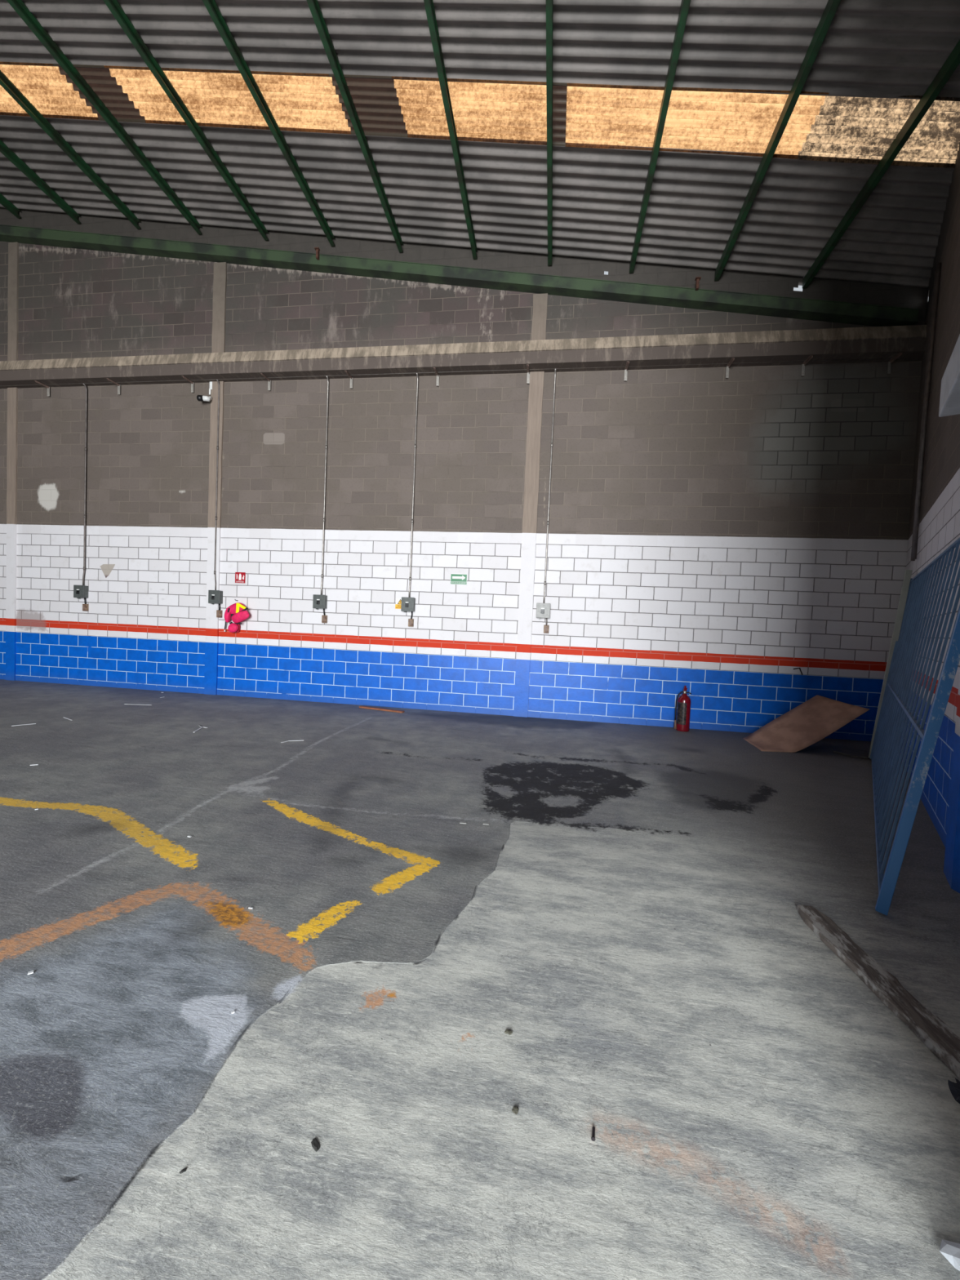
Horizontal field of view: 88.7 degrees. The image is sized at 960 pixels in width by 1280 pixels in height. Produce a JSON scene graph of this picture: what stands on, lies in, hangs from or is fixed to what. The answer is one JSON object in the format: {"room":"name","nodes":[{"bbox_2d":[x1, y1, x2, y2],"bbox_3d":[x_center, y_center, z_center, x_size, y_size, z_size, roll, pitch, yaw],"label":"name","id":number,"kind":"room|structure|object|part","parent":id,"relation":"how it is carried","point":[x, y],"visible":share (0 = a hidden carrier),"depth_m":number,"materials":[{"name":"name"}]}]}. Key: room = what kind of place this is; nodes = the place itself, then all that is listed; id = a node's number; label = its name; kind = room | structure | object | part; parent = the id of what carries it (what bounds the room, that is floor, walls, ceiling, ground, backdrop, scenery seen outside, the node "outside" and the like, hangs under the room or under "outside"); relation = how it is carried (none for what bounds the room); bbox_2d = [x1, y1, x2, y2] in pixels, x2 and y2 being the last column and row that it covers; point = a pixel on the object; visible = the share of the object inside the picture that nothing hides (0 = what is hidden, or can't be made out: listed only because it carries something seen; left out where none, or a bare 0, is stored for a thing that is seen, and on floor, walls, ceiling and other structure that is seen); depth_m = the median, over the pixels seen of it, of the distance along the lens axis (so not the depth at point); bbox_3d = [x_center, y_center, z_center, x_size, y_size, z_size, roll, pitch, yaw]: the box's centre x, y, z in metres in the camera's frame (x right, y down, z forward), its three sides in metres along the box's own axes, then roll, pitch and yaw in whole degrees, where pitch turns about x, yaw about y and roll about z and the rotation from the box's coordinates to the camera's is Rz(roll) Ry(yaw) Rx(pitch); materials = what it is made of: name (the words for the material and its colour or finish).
{"room":"empty warehouse","nodes":[
{"label":"empty warehouse","id":0,"kind":"room"},
{"bbox_2d":[0,208,928,741],"bbox_3d":[-4.234,-3.729,8.296,20.860,9.379,0.001,3,2,8],"label":"wall","id":1,"kind":"structure","parent":0,"point":[715,535],"depth_m":7.80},
{"bbox_2d":[73,585,88,611],"bbox_3d":[-7.125,-0.748,8.760,0.214,0.455,0.122,3,2,8],"label":"switch box","id":2,"kind":"object","parent":1,"relation":"attached to","point":[79,591],"visible":1,"depth_m":8.73,"materials":[{"name":"black plastic"}]},
{"bbox_2d":[82,383,87,585],"bbox_3d":[-7.005,-2.731,8.677,0.051,3.526,0.088,3,2,8],"label":"conduit","id":3,"kind":"object","parent":1,"relation":"attached to","point":[84,384],"visible":1,"depth_m":8.70,"materials":[{"name":"grey metal"}]},
{"bbox_2d":[208,590,222,617],"bbox_3d":[-4.518,-0.617,8.377,0.210,0.460,0.122,3,2,8],"label":"switch box","id":4,"kind":"object","parent":1,"relation":"attached to","point":[214,596],"visible":1,"depth_m":8.35,"materials":[{"name":"black plastic"}]},
{"bbox_2d":[213,378,219,590],"bbox_3d":[-4.459,-2.605,8.303,0.046,3.526,0.088,3,2,8],"label":"conduit","id":5,"kind":"object","parent":1,"relation":"attached to","point":[218,420],"visible":0.99,"depth_m":8.32,"materials":[{"name":"grey metal"}]},
{"bbox_2d":[235,572,245,582],"bbox_3d":[-4.077,-1.060,8.354,0.185,0.182,0.008,3,2,8],"label":"wall sign","id":6,"kind":"object","parent":1,"relation":"attached to","point":[240,577],"visible":1,"depth_m":8.35,"materials":[{"name":"red plastic"}]},
{"bbox_2d":[312,594,327,622],"bbox_3d":[-2.641,-0.515,8.102,0.219,0.458,0.122,3,2,8],"label":"switch box","id":7,"kind":"object","parent":1,"relation":"attached to","point":[318,601],"visible":1,"depth_m":8.07,"materials":[{"name":"black plastic"}]},
{"bbox_2d":[320,375,328,595],"bbox_3d":[-2.546,-2.506,8.023,0.036,3.536,0.088,3,2,8],"label":"conduit","id":8,"kind":"object","parent":1,"relation":"attached to","point":[326,445],"visible":1,"depth_m":8.04,"materials":[{"name":"grey metal"}]},
{"bbox_2d":[395,598,401,608],"bbox_3d":[-1.300,-0.587,7.957,0.145,0.165,0.009,3,2,8],"label":"wall sign","id":9,"kind":"object","parent":1,"relation":"attached to","point":[398,601],"visible":0.61,"depth_m":7.96,"materials":[{"name":"yellow plastic"}]},
{"bbox_2d":[400,596,415,626],"bbox_3d":[-1.158,-0.451,7.884,0.210,0.466,0.122,3,2,8],"label":"switch box","id":10,"kind":"object","parent":1,"relation":"attached to","point":[408,604],"visible":1,"depth_m":7.85,"materials":[{"name":"black plastic"}]},
{"bbox_2d":[404,601,408,607],"bbox_3d":[-1.168,-0.566,7.834,0.055,0.083,0.028,3,2,8],"label":"switch","id":11,"kind":"object","parent":10,"relation":"attached to","point":[406,603],"depth_m":7.84,"materials":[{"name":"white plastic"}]},
{"bbox_2d":[408,373,418,597],"bbox_3d":[-1.062,-2.439,7.804,0.034,3.523,0.088,3,2,8],"label":"conduit","id":12,"kind":"object","parent":1,"relation":"attached to","point":[415,444],"visible":0.98,"depth_m":7.82,"materials":[{"name":"grey metal"}]},
{"bbox_2d":[450,573,466,584],"bbox_3d":[-0.337,-0.965,7.802,0.266,0.166,0.008,3,2,8],"label":"wall sign","id":13,"kind":"object","parent":1,"relation":"attached to","point":[455,579],"visible":1,"depth_m":7.80,"materials":[{"name":"green plastic"}]},
{"bbox_2d":[0,224,919,326],"bbox_3d":[-4.162,-6.363,8.108,20.500,3.184,0.178,3,2,8],"label":"rafter","id":14,"kind":"object","parent":1,"relation":"attached to","point":[873,315],"visible":1,"depth_m":7.45,"materials":[{"name":"green paint"}]},
{"bbox_2d":[314,247,319,260],"bbox_3d":[-2.569,-6.101,7.757,0.070,0.141,0.075,3,2,8],"label":"stub","id":15,"kind":"object","parent":14,"relation":"attached to","point":[317,249],"visible":1,"depth_m":7.75,"materials":[{"name":"brown metal"}]},
{"bbox_2d":[694,276,701,290],"bbox_3d":[3.079,-5.043,6.953,0.070,0.141,0.075,3,2,8],"label":"stub","id":16,"kind":"object","parent":14,"relation":"attached to","point":[697,279],"visible":1,"depth_m":6.94,"materials":[{"name":"brown metal"}]},
{"bbox_2d":[0,324,926,388],"bbox_3d":[-4.218,-4.538,8.132,20.860,0.390,0.308,3,2,8],"label":"concrete beam","id":17,"kind":"structure","parent":1,"relation":"attached to","point":[706,349],"depth_m":7.38,"materials":[{"name":"grey concrete"}]},
{"bbox_2d":[34,380,49,396],"bbox_3d":[-7.707,-4.425,8.643,0.043,0.170,0.232,3,2,8],"label":"bracket","id":18,"kind":"object","parent":17,"relation":"attached to","point":[37,382],"visible":1,"depth_m":8.73,"materials":[{"name":"metal"}]},
{"bbox_3d":[-7.708,-4.493,8.640,0.035,0.030,0.230,3,2,8],"label":"arm","id":19,"kind":"part","parent":18,"relation":"part of","materials":[{"name":"metal"}]},
{"bbox_3d":[-7.689,-4.429,8.752,0.040,0.170,0.012,3,2,8],"label":"tail plate","id":20,"kind":"part","parent":18,"relation":"part of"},
{"bbox_2d":[106,377,119,394],"bbox_3d":[-6.298,-4.356,8.437,0.043,0.170,0.232,3,2,8],"label":"bracket","id":21,"kind":"object","parent":17,"relation":"attached to","point":[109,380],"visible":1,"depth_m":8.53,"materials":[{"name":"metal"}]},
{"bbox_3d":[-6.300,-4.424,8.433,0.035,0.030,0.230,3,2,8],"label":"arm","id":22,"kind":"part","parent":21,"relation":"part of","materials":[{"name":"metal"}]},
{"bbox_3d":[-6.281,-4.359,8.546,0.040,0.170,0.012,3,2,8],"label":"tail plate","id":23,"kind":"part","parent":21,"relation":"part of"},
{"bbox_2d":[181,375,193,392],"bbox_3d":[-4.900,-4.287,8.231,0.043,0.170,0.232,3,2,8],"label":"bracket","id":24,"kind":"object","parent":17,"relation":"attached to","point":[183,376],"visible":1,"depth_m":8.33,"materials":[{"name":"metal"}]},
{"bbox_3d":[-4.901,-4.355,8.228,0.035,0.030,0.230,3,2,8],"label":"arm","id":25,"kind":"part","parent":24,"relation":"part of","materials":[{"name":"metal"}]},
{"bbox_3d":[-4.883,-4.290,8.341,0.040,0.170,0.012,3,2,8],"label":"tail plate","id":26,"kind":"part","parent":24,"relation":"part of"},
{"bbox_2d":[260,373,271,390],"bbox_3d":[-3.507,-4.218,8.027,0.043,0.170,0.232,3,2,8],"label":"bracket","id":27,"kind":"object","parent":17,"relation":"attached to","point":[262,374],"visible":1,"depth_m":8.13,"materials":[{"name":"metal"}]},
{"bbox_3d":[-3.508,-4.286,8.024,0.035,0.030,0.230,3,2,8],"label":"arm","id":28,"kind":"part","parent":27,"relation":"part of","materials":[{"name":"metal"}]},
{"bbox_3d":[-3.489,-4.221,8.136,0.040,0.170,0.012,3,2,8],"label":"tail plate","id":29,"kind":"part","parent":27,"relation":"part of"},
{"bbox_2d":[344,370,352,388],"bbox_3d":[-2.094,-4.148,7.819,0.043,0.170,0.232,3,2,8],"label":"bracket","id":30,"kind":"object","parent":17,"relation":"attached to","point":[346,371],"visible":1,"depth_m":7.92,"materials":[{"name":"metal"}]},
{"bbox_3d":[-2.076,-4.151,7.928,0.040,0.170,0.012,3,2,8],"label":"tail plate","id":31,"kind":"part","parent":30,"relation":"part of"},
{"bbox_2d":[433,367,439,386],"bbox_3d":[-0.680,-4.078,7.612,0.043,0.170,0.232,3,2,8],"label":"bracket","id":32,"kind":"object","parent":17,"relation":"attached to","point":[434,368],"visible":1,"depth_m":7.71,"materials":[{"name":"metal"}]},
{"bbox_3d":[-0.682,-4.146,7.609,0.035,0.030,0.230,3,2,8],"label":"arm","id":33,"kind":"part","parent":32,"relation":"part of","materials":[{"name":"metal"}]},
{"bbox_3d":[-0.663,-4.081,7.721,0.040,0.170,0.012,3,2,8],"label":"tail plate","id":34,"kind":"part","parent":32,"relation":"part of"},
{"bbox_2d":[0,357,899,386],"bbox_3d":[-2.175,-4.254,7.877,16.000,0.030,0.036,3,2,8],"label":"conduit pipe","id":35,"kind":"object","parent":17,"relation":"attached to","point":[898,357],"visible":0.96,"depth_m":7.72,"materials":[{"name":"grey metal"}]},
{"bbox_2d":[526,364,529,383],"bbox_3d":[0.723,-4.009,7.406,0.043,0.170,0.232,3,2,8],"label":"bracket","id":36,"kind":"object","parent":17,"relation":"attached to","point":[527,365],"visible":1,"depth_m":7.51,"materials":[{"name":"metal"}]},
{"bbox_3d":[0.740,-4.012,7.515,0.040,0.170,0.012,3,2,8],"label":"tail plate","id":37,"kind":"part","parent":36,"relation":"part of","materials":[{"name":"white metal"}]},
{"bbox_3d":[0.722,-4.077,7.403,0.035,0.030,0.230,3,2,8],"label":"arm","id":38,"kind":"part","parent":36,"relation":"part of","materials":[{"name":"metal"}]},
{"bbox_2d":[623,360,629,381],"bbox_3d":[2.151,-3.938,7.196,0.043,0.170,0.232,3,2,8],"label":"bracket","id":39,"kind":"object","parent":17,"relation":"attached to","point":[628,362],"visible":1,"depth_m":7.30,"materials":[{"name":"metal"}]},
{"bbox_3d":[2.168,-3.942,7.305,0.040,0.170,0.012,3,2,8],"label":"tail plate","id":40,"kind":"part","parent":39,"relation":"part of","materials":[{"name":"white metal"}]},
{"bbox_3d":[2.150,-4.006,7.193,0.035,0.030,0.230,3,2,8],"label":"arm","id":41,"kind":"part","parent":39,"relation":"part of","materials":[{"name":"metal"}]},
{"bbox_2d":[725,357,734,377],"bbox_3d":[3.559,-3.868,6.989,0.043,0.170,0.232,3,2,8],"label":"bracket","id":42,"kind":"object","parent":17,"relation":"attached to","point":[732,359],"visible":1,"depth_m":7.08,"materials":[{"name":"metal"}]},
{"bbox_3d":[3.576,-3.872,7.099,0.040,0.170,0.012,3,2,8],"label":"tail plate","id":43,"kind":"part","parent":42,"relation":"part of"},
{"bbox_3d":[3.558,-3.936,6.986,0.035,0.030,0.230,3,2,8],"label":"arm","id":44,"kind":"part","parent":42,"relation":"part of","materials":[{"name":"metal"}]},
{"bbox_2d":[800,355,813,376],"bbox_3d":[4.557,-3.819,6.843,0.043,0.170,0.232,3,2,8],"label":"bracket","id":45,"kind":"object","parent":17,"relation":"attached to","point":[810,357],"visible":1,"depth_m":6.93,"materials":[{"name":"metal"}]},
{"bbox_3d":[4.574,-3.822,6.952,0.040,0.170,0.012,3,2,8],"label":"tail plate","id":46,"kind":"part","parent":45,"relation":"part of","materials":[{"name":"grey metal"}]},
{"bbox_3d":[4.556,-3.887,6.840,0.035,0.030,0.230,3,2,8],"label":"arm","id":47,"kind":"part","parent":45,"relation":"part of","materials":[{"name":"metal"}]},
{"bbox_2d":[887,352,902,373],"bbox_3d":[5.644,-3.765,6.683,0.043,0.170,0.232,3,2,8],"label":"bracket","id":48,"kind":"object","parent":17,"relation":"attached to","point":[899,354],"visible":1,"depth_m":6.76,"materials":[{"name":"metal"}]},
{"bbox_3d":[5.662,-3.769,6.793,0.040,0.170,0.012,3,2,8],"label":"tail plate","id":49,"kind":"part","parent":48,"relation":"part of","materials":[{"name":"grey metal"}]},
{"bbox_3d":[5.643,-3.833,6.680,0.035,0.030,0.230,3,2,8],"label":"arm","id":50,"kind":"part","parent":48,"relation":"part of","materials":[{"name":"metal"}]},
{"bbox_2d":[536,603,550,633],"bbox_3d":[0.969,-0.337,7.572,0.210,0.457,0.122,3,2,8],"label":"switch box","id":51,"kind":"object","parent":1,"relation":"attached to","point":[543,610],"visible":1,"depth_m":7.54,"materials":[{"name":"white plastic"}]},
{"bbox_2d":[542,368,555,603],"bbox_3d":[1.063,-2.327,7.493,0.033,3.536,0.088,3,2,8],"label":"conduit","id":52,"kind":"object","parent":1,"relation":"attached to","point":[554,385],"visible":0.99,"depth_m":7.51,"materials":[{"name":"grey metal"}]},
{"bbox_3d":[-4.136,-0.680,8.338,0.010,0.028,0.083,3,2,8],"label":"wall hook","id":53,"kind":"object","parent":1,"relation":"attached to","visible":0},
{"bbox_2d":[223,602,249,632],"bbox_3d":[-4.110,-0.378,8.295,0.500,0.509,0.159,3,2,8],"label":"hanging bag","id":54,"kind":"object","parent":53,"relation":"hanging from","point":[238,613],"visible":1,"depth_m":8.25,"materials":[{"name":"pink fabric"}]},
{"bbox_2d":[0,679,959,1279],"bbox_3d":[-4.592,1.269,0.166,27.000,0.001,16.900,3,2,8],"label":"floor","id":55,"kind":"structure","parent":0,"point":[625,906],"depth_m":1.88,"materials":[{"name":"concrete"}]},
{"bbox_2d":[5,241,18,680],"bbox_3d":[-8.505,-3.178,8.959,0.200,7.856,0.078,3,2,8],"label":"concrete pillar","id":56,"kind":"structure","parent":55,"relation":"on","point":[13,247],"depth_m":8.93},
{"bbox_2d":[179,1168,186,1173],"bbox_3d":[-0.777,1.390,1.287,0.017,0.005,0.010,1,3,-37],"label":"dry leaf","id":57,"kind":"object","parent":55,"relation":"on","point":[184,1170],"visible":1,"depth_m":1.28,"materials":[{"name":"plant"}]},
{"bbox_2d":[204,262,226,694],"bbox_3d":[-4.496,-2.681,8.380,0.235,7.258,0.078,3,2,8],"label":"concrete pillar","id":58,"kind":"structure","parent":55,"relation":"on","point":[219,313],"depth_m":8.34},
{"bbox_2d":[196,395,212,401],"bbox_3d":[-4.605,-4.043,8.214,0.231,0.128,0.122,1,3,-30],"label":"security camera","id":59,"kind":"object","parent":58,"relation":"attached to","point":[200,397],"visible":1,"depth_m":8.18,"materials":[{"name":"white plastic"}]},
{"bbox_2d":[196,395,204,401],"bbox_3d":[-4.661,-4.030,8.188,0.095,0.099,0.096,2,2,-11],"label":"hood","id":60,"kind":"object","parent":59,"relation":"attached to","point":[200,397],"depth_m":8.16,"materials":[{"name":"black plastic"}]},
{"bbox_2d":[208,381,212,394],"bbox_3d":[-4.546,-4.251,8.290,0.055,0.215,0.013,3,2,8],"label":"bracket","id":61,"kind":"object","parent":58,"relation":"attached to","point":[211,383],"visible":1,"depth_m":8.29,"materials":[{"name":"plastic"}]},
{"bbox_2d":[311,1137,319,1151],"bbox_3d":[-0.457,1.401,1.365,0.019,0.005,0.042,1,3,-36],"label":"dry leaf","id":62,"kind":"object","parent":55,"relation":"on","point":[315,1144],"visible":1,"depth_m":1.36,"materials":[{"name":"plant"}]},
{"bbox_2d":[359,706,404,712],"bbox_3d":[-1.557,1.095,7.765,0.787,0.022,0.070,3,2,21],"label":"wood offcut","id":63,"kind":"object","parent":55,"relation":"on","point":[363,707],"visible":1,"depth_m":7.74,"materials":[{"name":"brown wood"}]},
{"bbox_2d":[504,1029,512,1035],"bbox_3d":[0.103,1.408,1.765,0.026,0.009,0.022,4,3,36],"label":"lump","id":64,"kind":"object","parent":55,"relation":"on","point":[508,1032],"visible":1,"depth_m":1.76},
{"bbox_2d":[511,1106,518,1114],"bbox_3d":[0.108,1.419,1.484,0.020,0.008,0.021,0,3,-45],"label":"lump","id":65,"kind":"object","parent":55,"relation":"on","point":[515,1109],"visible":1,"depth_m":1.48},
{"bbox_2d":[513,293,547,717],"bbox_3d":[0.783,-2.026,7.618,0.225,6.470,0.078,3,2,8],"label":"concrete pillar","id":66,"kind":"structure","parent":55,"relation":"on","point":[534,419],"depth_m":7.59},
{"bbox_2d":[591,1126,595,1141],"bbox_3d":[0.328,1.431,1.424,0.012,0.012,0.034,3,2,12],"label":"bolt","id":67,"kind":"object","parent":55,"relation":"on","point":[593,1138],"visible":1,"depth_m":1.42,"materials":[{"name":"grey metal"}]},
{"bbox_2d":[673,685,691,731],"bbox_3d":[2.979,0.995,7.199,0.199,0.662,0.187,4,3,38],"label":"fire extinguisher","id":68,"kind":"object","parent":55,"relation":"on","point":[682,709],"visible":1,"depth_m":7.13,"materials":[{"name":"red metal"}]},
{"bbox_2d":[742,694,869,752],"bbox_3d":[4.194,1.084,6.490,1.300,0.658,0.730,3,2,1],"label":"cardboard sheet","id":69,"kind":"object","parent":55,"relation":"on","point":[815,719],"visible":1,"depth_m":6.44,"materials":[{"name":"brown cardboard"}]},
{"bbox_2d":[797,904,959,1079],"bbox_3d":[1.695,1.458,1.869,0.144,0.033,1.507,3,2,3],"label":"wooden plank","id":70,"kind":"object","parent":55,"relation":"on","point":[934,1033],"visible":1,"depth_m":2.02,"materials":[{"name":"wood"}]},
{"bbox_2d":[868,569,912,757],"bbox_3d":[4.955,0.305,5.940,0.333,2.299,0.113,3,2,13],"label":"steel post","id":71,"kind":"object","parent":55,"relation":"on","point":[908,573],"visible":0.73,"depth_m":5.88,"materials":[{"name":"metal"}]},
{"bbox_2d":[869,537,959,915],"bbox_3d":[3.687,0.366,4.208,0.398,2.202,4.438,4,3,38],"label":"gate","id":72,"kind":"object","parent":55,"relation":"on","point":[895,707],"visible":1,"depth_m":3.42,"materials":[{"name":"blue metal"}]},
{"bbox_3d":[3.455,1.416,4.288,0.028,0.028,4.212,4,3,38],"label":"rail","id":73,"kind":"part","parent":72,"relation":"part of","materials":[{"name":"blue metal"}]},
{"bbox_3d":[3.650,0.538,4.257,0.028,0.028,4.155,4,3,37],"label":"rail","id":74,"kind":"part","parent":72,"relation":"part of","materials":[{"name":"blue metal"}]},
{"bbox_3d":[3.921,-0.687,4.215,0.028,0.028,4.078,4,3,37],"label":"rail","id":75,"kind":"part","parent":72,"relation":"part of","materials":[{"name":"blue metal"}]},
{"bbox_2d":[939,1239,959,1271],"bbox_3d":[1.163,1.462,1.152,0.131,0.041,0.086,3,2,8],"label":"crumpled bag","id":76,"kind":"object","parent":55,"relation":"on","point":[950,1251],"visible":1,"depth_m":1.17,"materials":[{"name":"white plastic"}]},
{"bbox_2d":[947,1078,959,1103],"bbox_3d":[1.558,1.459,1.556,0.064,0.050,0.158,3,2,8],"label":"rag","id":77,"kind":"object","parent":55,"relation":"on","point":[954,1088],"visible":1,"depth_m":1.60,"materials":[{"name":"fabric"}]},
{"bbox_2d":[0,0,959,297],"bbox_3d":[-4.679,-7.049,3.324,21.100,3.969,10.050,3,2,8],"label":"ceiling","id":78,"kind":"structure","parent":0,"point":[890,49],"depth_m":5.85,"materials":[{"name":"grey metal"}]},
{"bbox_2d":[0,193,21,218],"bbox_3d":[-8.884,-7.797,3.858,0.060,0.924,9.820,3,2,8],"label":"beam","id":79,"kind":"structure","parent":78,"relation":"attached to","point":[4,202],"depth_m":8.57,"materials":[{"name":"green metal"}]},
{"bbox_2d":[0,139,80,223],"bbox_3d":[-7.686,-7.559,3.688,0.060,0.924,9.820,3,2,8],"label":"beam","id":80,"kind":"structure","parent":78,"relation":"attached to","point":[5,150],"depth_m":7.87,"materials":[{"name":"green metal"}]},
{"bbox_2d":[0,62,98,120],"bbox_3d":[-7.952,-7.635,6.743,5.580,0.922,0.628,3,2,8],"label":"skylight panel","id":81,"kind":"object","parent":78,"relation":"attached to","point":[48,91],"visible":0.88,"depth_m":6.47,"materials":[{"name":"brown plastic"}]},
{"bbox_2d":[0,70,140,229],"bbox_3d":[-6.528,-7.328,3.523,0.060,0.924,9.820,3,2,8],"label":"roof beam","id":82,"kind":"structure","parent":78,"relation":"attached to","point":[5,82],"depth_m":7.11,"materials":[{"name":"green metal"}]},
{"bbox_2d":[53,63,146,123],"bbox_3d":[-4.860,-7.019,6.304,0.720,0.208,0.628,3,2,8],"label":"roof panel","id":83,"kind":"object","parent":78,"relation":"attached to","point":[104,86],"visible":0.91,"depth_m":6.29,"materials":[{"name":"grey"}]},
{"bbox_2d":[6,0,201,234],"bbox_3d":[-5.389,-7.101,3.362,0.060,0.924,9.820,3,2,8],"label":"roof beam","id":84,"kind":"structure","parent":78,"relation":"attached to","point":[18,6],"depth_m":6.36,"materials":[{"name":"green metal"}]},
{"bbox_2d":[102,0,268,240],"bbox_3d":[-4.201,-6.864,3.193,0.060,0.924,9.820,3,2,8],"label":"roof beam","id":85,"kind":"structure","parent":78,"relation":"attached to","point":[113,6],"depth_m":6.17,"materials":[{"name":"green metal"}]},
{"bbox_2d":[103,65,351,134],"bbox_3d":[-3.083,-6.665,6.052,2.900,0.528,0.628,3,2,8],"label":"skylight panel","id":86,"kind":"object","parent":78,"relation":"attached to","point":[297,101],"visible":0.89,"depth_m":6.04,"materials":[{"name":"brown plastic"}]},
{"bbox_2d":[202,0,335,246],"bbox_3d":[-3.062,-6.637,3.031,0.060,0.924,9.820,3,2,8],"label":"roof beam","id":87,"kind":"structure","parent":78,"relation":"attached to","point":[211,6],"depth_m":5.98,"materials":[{"name":"green metal"}]},
{"bbox_2d":[306,0,403,252],"bbox_3d":[-1.943,-6.414,2.872,0.060,0.924,9.820,3,2,8],"label":"roof beam","id":88,"kind":"structure","parent":78,"relation":"attached to","point":[313,5],"depth_m":5.80,"materials":[{"name":"green metal"}]},
{"bbox_2d":[328,74,408,137],"bbox_3d":[-1.296,-6.309,5.798,0.740,0.211,0.628,3,2,8],"label":"roof panel","id":89,"kind":"object","parent":78,"relation":"attached to","point":[375,100],"visible":0.93,"depth_m":5.79,"materials":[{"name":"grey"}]},
{"bbox_2d":[423,0,477,258],"bbox_3d":[-0.774,-6.182,2.707,0.060,0.924,9.820,3,2,8],"label":"roof beam","id":90,"kind":"structure","parent":78,"relation":"attached to","point":[428,4],"depth_m":5.60,"materials":[{"name":"green metal"}]},
{"bbox_2d":[391,75,546,145],"bbox_3d":[-0.069,-6.064,5.624,1.760,0.361,0.628,3,2,8],"label":"skylight panel","id":91,"kind":"object","parent":78,"relation":"attached to","point":[510,112],"visible":0.96,"depth_m":5.62,"materials":[{"name":"brown plastic"}]},
{"bbox_2d":[546,0,553,266],"bbox_3d":[0.355,-5.957,2.546,0.060,0.924,9.820,3,2,8],"label":"roof beam","id":92,"kind":"structure","parent":78,"relation":"attached to","point":[549,3],"depth_m":5.43,"materials":[{"name":"green metal"}]},
{"bbox_2d":[552,82,567,146],"bbox_3d":[0.879,-5.876,5.489,0.170,0.127,0.628,3,2,8],"label":"sheet","id":93,"kind":"object","parent":78,"relation":"attached to","point":[559,91],"visible":0.77,"depth_m":5.47,"materials":[{"name":"grey metal"}]},
{"bbox_2d":[629,0,690,272],"bbox_3d":[1.533,-5.722,2.379,0.060,0.924,9.820,3,2,8],"label":"roof beam","id":94,"kind":"structure","parent":78,"relation":"attached to","point":[685,4],"depth_m":5.22,"materials":[{"name":"green metal"}]},
{"bbox_2d":[565,83,828,159],"bbox_3d":[2.214,-5.608,5.300,2.550,0.476,0.628,3,2,8],"label":"skylight panel","id":95,"kind":"object","parent":78,"relation":"attached to","point":[599,116],"visible":0.92,"depth_m":5.29,"materials":[{"name":"brown plastic"}]},
{"bbox_2d":[714,0,840,280],"bbox_3d":[2.711,-5.487,2.212,0.060,0.924,9.820,3,2,8],"label":"roof beam","id":96,"kind":"structure","parent":78,"relation":"attached to","point":[832,6],"depth_m":5.03,"materials":[{"name":"green metal"}]},
{"bbox_2d":[797,95,959,168],"bbox_3d":[4.301,-5.199,5.003,1.700,0.361,0.628,3,2,8],"label":"skylight panel","id":97,"kind":"object","parent":78,"relation":"attached to","point":[851,130],"visible":0.91,"depth_m":5.05,"materials":[{"name":"brown plastic"}]},
{"bbox_2d":[802,40,959,288],"bbox_3d":[3.869,-5.256,2.047,0.060,0.924,9.820,3,2,8],"label":"roof beam","id":98,"kind":"structure","parent":78,"relation":"attached to","point":[953,61],"depth_m":5.14,"materials":[{"name":"green metal"}]},
{"bbox_2d":[897,142,959,847],"bbox_3d":[4.553,-2.039,4.845,0.001,7.041,5.120,4,3,36],"label":"wall","id":99,"kind":"structure","parent":0,"point":[940,510],"depth_m":4.83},
{"bbox_2d":[911,270,936,560],"bbox_3d":[5.271,-2.636,5.821,0.060,3.380,0.040,3,2,8],"label":"conduit pipe","id":100,"kind":"object","parent":99,"relation":"attached to","point":[935,270],"visible":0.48,"depth_m":5.82,"materials":[{"name":"grey metal"}]},
{"bbox_2d":[911,262,941,559],"bbox_3d":[5.188,-2.635,5.708,0.060,3.380,0.040,3,2,8],"label":"conduit pipe","id":101,"kind":"object","parent":99,"relation":"attached to","point":[939,264],"visible":1,"depth_m":5.70,"materials":[{"name":"grey metal"}]},
{"bbox_2d":[938,334,959,417],"bbox_3d":[2.322,-1.364,2.094,0.350,0.218,1.500,4,3,36],"label":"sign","id":102,"kind":"structure","parent":99,"relation":"attached to","point":[949,400],"depth_m":2.57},
{"bbox_2d":[943,674,959,893],"bbox_3d":[3.563,-2.016,2.240,1.217,7.111,1.556,2,2,-1],"label":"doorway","id":103,"kind":"structure","parent":99,"relation":"in","point":[952,855],"depth_m":3.00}
]}

